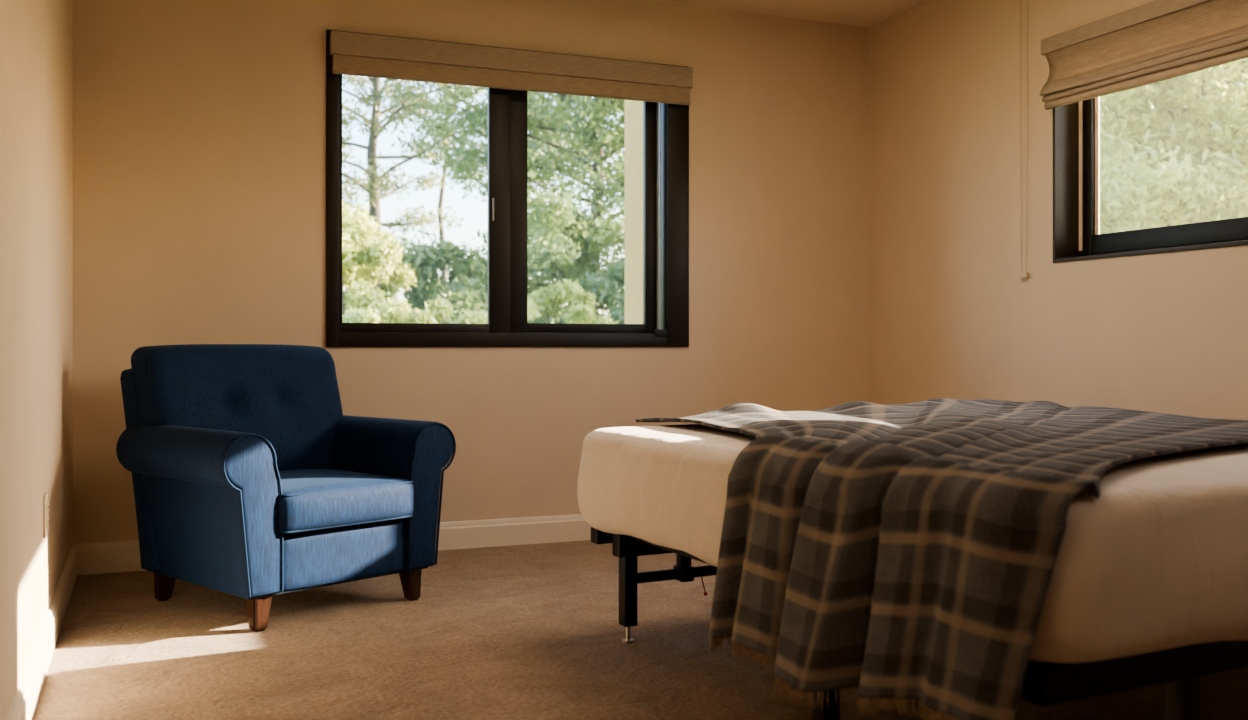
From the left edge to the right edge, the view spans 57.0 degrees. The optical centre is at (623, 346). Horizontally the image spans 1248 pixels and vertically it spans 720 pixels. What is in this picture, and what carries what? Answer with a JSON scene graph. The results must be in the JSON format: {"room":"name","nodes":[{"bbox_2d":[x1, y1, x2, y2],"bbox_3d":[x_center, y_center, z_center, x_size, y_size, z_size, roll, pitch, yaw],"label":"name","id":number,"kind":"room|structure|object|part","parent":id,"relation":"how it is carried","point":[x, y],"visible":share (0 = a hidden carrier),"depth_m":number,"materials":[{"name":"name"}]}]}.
{"room":"bedroom","nodes":[
{"label":"bedroom","id":0,"kind":"room"},
{"bbox_2d":[0,0,72,719],"bbox_3d":[-0.858,-0.361,1.209,0.140,2.437,6.970,0,0,-22],"label":"wall","id":1,"kind":"structure","parent":0,"point":[36,36],"depth_m":2.81,"materials":[{"name":"paint"}]},
{"bbox_2d":[6,545,76,719],"bbox_3d":[-0.783,0.799,1.231,0.016,0.116,6.674,0,0,-22],"label":"baseboard","id":2,"kind":"structure","parent":1,"relation":"attached to","point":[24,705],"depth_m":2.97,"materials":[{"name":"paint"}]},
{"bbox_2d":[43,492,48,537],"bbox_3d":[-1.575,0.457,3.136,0.009,0.116,0.074,0,0,-22],"label":"wall outlet","id":3,"kind":"object","parent":1,"relation":"attached to","point":[45,496],"visible":1,"depth_m":3.10,"materials":[{"name":"plastic"}]},
{"bbox_2d":[46,501,48,512],"bbox_3d":[-1.573,0.437,3.137,0.005,0.028,0.034,0,0,-23],"label":"receptacle","id":4,"kind":"object","parent":3,"relation":"attached to","point":[47,503],"depth_m":3.12,"materials":[{"name":"plastic"}]},
{"bbox_2d":[46,516,48,527],"bbox_3d":[-1.573,0.477,3.137,0.005,0.028,0.034,0,0,-23],"label":"receptacle","id":5,"kind":"object","parent":3,"relation":"attached to","point":[47,518],"depth_m":3.12,"materials":[{"name":"plastic"}]},
{"bbox_2d":[73,0,867,543],"bbox_3d":[-0.460,-0.361,5.070,3.550,2.437,0.140,0,0,-22],"label":"wall","id":6,"kind":"structure","parent":0,"point":[199,126],"depth_m":4.89,"materials":[{"name":"paint"}]},
{"bbox_2d":[73,514,590,574],"bbox_3d":[-0.430,0.799,4.998,3.550,0.116,0.016,0,0,-22],"label":"baseboard","id":7,"kind":"structure","parent":6,"relation":"attached to","point":[117,556],"depth_m":4.91,"materials":[{"name":"paint"}]},
{"bbox_2d":[326,29,688,346],"bbox_3d":[-0.476,-0.645,5.036,1.633,1.291,0.130,0,0,-22],"label":"window","id":8,"kind":"structure","parent":6,"relation":"in","point":[665,125],"depth_m":5.04,"materials":[{"name":"metal"}]},
{"bbox_3d":[-0.837,-0.646,4.866,0.733,1.169,0.028,0,0,-23],"label":"sash","id":9,"kind":"part","parent":8,"relation":"part of","materials":[{"name":"metal"}]},
{"bbox_2d":[330,31,692,104],"bbox_3d":[-0.441,-1.190,4.963,1.616,0.170,0.047,0,0,-22],"label":"roman shade","id":10,"kind":"object","parent":8,"relation":"attached to","point":[355,54],"visible":1,"depth_m":4.92,"materials":[{"name":"beige fabric"}]},
{"bbox_3d":[-0.184,-0.646,5.180,0.715,1.169,0.028,0,0,-23],"label":"sash","id":11,"kind":"part","parent":8,"relation":"part of","materials":[{"name":"metal"}]},
{"bbox_2d":[33,540,1247,719],"bbox_3d":[0.847,0.917,1.915,3.830,0.120,6.970,0,0,-22],"label":"floor","id":12,"kind":"structure","parent":0,"point":[527,631],"depth_m":3.21,"materials":[{"name":"carpet"}]},
{"bbox_2d":[116,344,455,631],"bbox_3d":[-1.152,0.423,3.908,0.833,0.867,0.864,0,0,42],"label":"armchair","id":13,"kind":"object","parent":12,"relation":"on","point":[252,481],"visible":1,"depth_m":3.77,"materials":[{"name":"blue fabric"}]},
{"bbox_3d":[-1.380,0.407,4.097,0.240,0.670,0.749,0,0,42],"label":"frame","id":14,"kind":"part","parent":13,"relation":"part of","materials":[{"name":"blue fabric"}]},
{"bbox_3d":[-1.549,0.798,3.891,0.064,0.118,0.064,0,0,42],"label":"leg","id":15,"kind":"part","parent":13,"relation":"part of","materials":[{"name":"brown wood"}]},
{"bbox_3d":[-1.361,0.500,3.647,0.715,0.491,0.195,0,0,42],"label":"arm","id":16,"kind":"part","parent":13,"relation":"part of"},
{"bbox_2d":[131,344,342,469],"bbox_3d":[-1.330,0.235,4.051,0.319,0.490,0.722,0,0,42],"label":"cushion","id":17,"kind":"object","parent":13,"relation":"on","point":[288,396],"depth_m":3.97,"materials":[{"name":"blue fabric"}]},
{"bbox_3d":[-1.106,0.798,3.485,0.064,0.118,0.064,0,0,42],"label":"leg","id":18,"kind":"part","parent":13,"relation":"part of","materials":[{"name":"brown wood"}]},
{"bbox_3d":[-1.127,0.661,3.885,0.676,0.176,0.486,0,0,42],"label":"panel","id":19,"kind":"part","parent":13,"relation":"part of","materials":[{"name":"blue fabric"}]},
{"bbox_2d":[278,468,413,530],"bbox_3d":[-1.073,0.494,3.835,0.618,0.146,0.502,0,0,42],"label":"seat cushion","id":20,"kind":"object","parent":13,"relation":"on","point":[309,499],"depth_m":3.66,"materials":[{"name":"blue fabric"}]},
{"bbox_3d":[-0.911,0.500,4.139,0.715,0.491,0.195,0,0,42],"label":"arm","id":21,"kind":"part","parent":13,"relation":"part of"},
{"bbox_3d":[-0.727,0.798,3.899,0.064,0.118,0.064,0,0,42],"label":"leg","id":22,"kind":"part","parent":13,"relation":"part of","materials":[{"name":"brown wood"}]},
{"bbox_2d":[591,527,1247,719],"bbox_3d":[1.066,0.683,2.998,1.755,0.348,1.695,0,0,-27],"label":"frame","id":23,"kind":"object","parent":12,"relation":"on","point":[1045,684],"visible":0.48,"depth_m":2.04,"materials":[{"name":"metal"}]},
{"bbox_3d":[0.692,0.545,3.722,1.755,0.044,0.045,0,0,-27],"label":"rail","id":24,"kind":"part","parent":23,"relation":"part of","materials":[{"name":"black metal"}]},
{"bbox_3d":[0.012,0.683,3.345,0.042,0.252,0.042,0,0,-27],"label":"leg","id":25,"kind":"part","parent":23,"relation":"part of","materials":[{"name":"black metal"}]},
{"bbox_3d":[0.745,0.556,3.626,1.730,0.066,0.045,0,0,-27],"label":"cross rail","id":26,"kind":"part","parent":23,"relation":"part of","materials":[{"name":"black metal"}]},
{"bbox_3d":[0.429,0.683,2.441,0.042,0.252,0.042,0,0,-27],"label":"leg","id":27,"kind":"part","parent":23,"relation":"part of","materials":[{"name":"black metal"}]},
{"bbox_3d":[0.361,0.534,2.637,0.040,0.022,1.680,0,0,-27],"label":"rail","id":28,"kind":"part","parent":23,"relation":"part of","materials":[{"name":"black metal"}]},
{"bbox_2d":[577,424,1247,662],"bbox_3d":[1.072,0.371,2.993,1.882,0.298,1.834,0,0,-27],"label":"mattress","id":29,"kind":"object","parent":23,"relation":"on","point":[1158,561],"visible":0.27,"depth_m":1.94,"materials":[{"name":"beige fabric"}]},
{"bbox_2d":[636,398,1247,719],"bbox_3d":[0.984,0.409,2.927,1.968,0.489,1.749,0,0,-27],"label":"plaid blanket","id":30,"kind":"object","parent":29,"relation":"on","point":[899,553],"visible":1,"depth_m":2.08,"materials":[{"name":"multicoloured fabric"}]},
{"bbox_3d":[1.443,0.552,2.276,1.750,0.059,0.045,0,0,-27],"label":"rail","id":31,"kind":"part","parent":23,"relation":"part of","materials":[{"name":"black metal"}]},
{"bbox_3d":[1.004,0.683,2.068,0.042,0.252,0.042,0,0,-27],"label":"leg","id":32,"kind":"part","parent":23,"relation":"part of","materials":[{"name":"black metal"}]},
{"bbox_2d":[655,0,928,26],"bbox_3d":[0.847,-1.640,1.915,3.830,0.120,6.970,0,0,-22],"label":"ceiling","id":33,"kind":"structure","parent":0,"point":[863,13],"depth_m":5.37,"materials":[{"name":"paint"}]},
{"bbox_2d":[868,0,1247,419],"bbox_3d":[2.551,-0.361,2.621,0.140,2.437,6.970,0,0,-22],"label":"wall","id":34,"kind":"structure","parent":0,"point":[951,314],"depth_m":4.80,"materials":[{"name":"paint"}]},
{"bbox_2d":[1019,0,1028,278],"bbox_3d":[1.621,-0.928,4.657,0.016,1.300,0.044,0,0,-22],"label":"pull cord","id":35,"kind":"object","parent":34,"relation":"attached to","point":[1026,274],"visible":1,"depth_m":4.64,"materials":[{"name":"fabric"}]},
{"bbox_3d":[1.612,-0.941,4.673,0.003,1.275,0.008,0,0,-22],"label":"cord","id":36,"kind":"part","parent":35,"relation":"part of","materials":[{"name":"fabric"}]},
{"bbox_3d":[1.626,-0.941,4.641,0.003,1.275,0.011,0,0,-22],"label":"cord","id":37,"kind":"part","parent":35,"relation":"part of","materials":[{"name":"fabric"}]},
{"bbox_2d":[1040,0,1247,109],"bbox_3d":[1.907,-1.062,3.883,0.072,0.283,1.355,0,0,-22],"label":"roman shade","id":38,"kind":"object","parent":34,"relation":"attached to","point":[1155,41],"visible":1,"depth_m":4.05,"materials":[{"name":"beige fabric"}]},
{"bbox_2d":[1053,97,1247,262],"bbox_3d":[2.014,-0.766,3.935,0.166,0.873,1.330,0,0,-22],"label":"window","id":39,"kind":"structure","parent":34,"relation":"in","point":[1077,236],"depth_m":4.48,"materials":[{"name":"brown metal"}]},
{"label":"outside","id":40,"kind":"structure","parent":0,"visible":0},
{"bbox_3d":[-5.098,1.407,38.440,100.000,0.200,65.070,0,0,-22],"label":"ground","id":41,"kind":"structure","parent":40,"visible":0},
{"bbox_2d":[342,199,437,322],"bbox_3d":[-3.250,-0.232,13.812,2.088,3.115,2.236,0,0,-22],"label":"bush","id":42,"kind":"object","parent":41,"relation":"on","point":[367,251],"visible":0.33,"depth_m":13.48,"materials":[{"name":"green plant"}]},
{"bbox_3d":[-3.123,-0.038,13.722,0.837,2.727,1.688,0,0,28],"label":"stem","id":43,"kind":"part","parent":42,"relation":"part of","materials":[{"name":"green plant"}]},
{"bbox_2d":[342,75,481,234],"bbox_3d":[-4.295,-3.150,20.643,4.677,8.938,5.140,0,0,2],"label":"pine tree","id":44,"kind":"object","parent":41,"relation":"on","point":[374,184],"visible":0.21,"depth_m":20.73,"materials":[{"name":"green plant"}]},
{"bbox_2d":[342,294,487,323],"bbox_3d":[-1.915,0.414,10.575,2.819,1.833,1.522,0,0,-22],"label":"hedge","id":45,"kind":"object","parent":41,"relation":"on","point":[395,312],"visible":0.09,"depth_m":10.34,"materials":[{"name":"green plant"}]},
{"bbox_2d":[344,239,487,322],"bbox_3d":[-2.635,-0.063,15.124,2.503,2.771,2.594,0,0,4],"label":"bush","id":46,"kind":"object","parent":41,"relation":"on","point":[466,274],"visible":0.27,"depth_m":14.90,"materials":[{"name":"green plant"}]},
{"bbox_2d":[368,79,484,286],"bbox_3d":[-3.686,-3.396,23.563,4.084,9.412,3.076,0,0,42],"label":"pine tree","id":47,"kind":"object","parent":41,"relation":"on","point":[441,193],"visible":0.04,"depth_m":23.34,"materials":[{"name":"green plant"}]},
{"bbox_2d":[377,78,616,202],"bbox_3d":[-2.128,-2.844,19.734,4.688,8.307,3.737,0,0,24],"label":"broadleaf tree","id":48,"kind":"object","parent":41,"relation":"on","point":[398,89],"visible":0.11,"depth_m":19.81,"materials":[{"name":"green plant"}]},
{"bbox_2d":[385,84,624,322],"bbox_3d":[-0.619,-3.453,17.166,5.726,9.540,5.344,0,0,-22],"label":"broadleaf tree","id":49,"kind":"object","parent":41,"relation":"on","point":[570,242],"visible":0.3,"depth_m":16.02,"materials":[{"name":"green plant"}]},
{"bbox_2d":[445,264,566,322],"bbox_3d":[-1.979,0.003,17.042,2.632,2.648,2.725,0,0,-22],"label":"bush","id":50,"kind":"object","parent":41,"relation":"on","point":[530,289],"visible":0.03,"depth_m":16.66,"materials":[{"name":"green plant"}]},
{"bbox_2d":[527,278,619,323],"bbox_3d":[-0.647,0.278,12.682,1.540,2.094,1.717,0,0,-22],"label":"bush","id":51,"kind":"object","parent":41,"relation":"on","point":[540,303],"visible":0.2,"depth_m":12.74,"materials":[{"name":"green plant"}]},
{"bbox_2d":[556,260,624,323],"bbox_3d":[0.029,0.142,13.426,1.822,2.366,1.580,0,0,-3],"label":"bush","id":52,"kind":"object","parent":41,"relation":"on","point":[603,286],"visible":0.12,"depth_m":13.29,"materials":[{"name":"green plant"}]},
{"bbox_2d":[625,100,642,323],"bbox_3d":[0.268,-0.518,5.859,0.260,3.650,0.760,0,0,-22],"label":"wall","id":53,"kind":"structure","parent":41,"relation":"on","point":[633,109],"depth_m":6.05,"materials":[{"name":"beige paint"}]},
{"bbox_2d":[1100,118,1172,231],"bbox_3d":[10.150,-2.468,22.660,5.049,7.575,4.733,0,0,-30],"label":"broadleaf tree","id":54,"kind":"object","parent":41,"relation":"on","point":[1121,215],"visible":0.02,"depth_m":21.63,"materials":[{"name":"green plant"}]},
{"bbox_2d":[1100,58,1247,233],"bbox_3d":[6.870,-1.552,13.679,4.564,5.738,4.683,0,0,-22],"label":"broadleaf tree","id":55,"kind":"object","parent":41,"relation":"on","point":[1173,173],"visible":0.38,"depth_m":12.80,"materials":[{"name":"green plant"}]}
]}

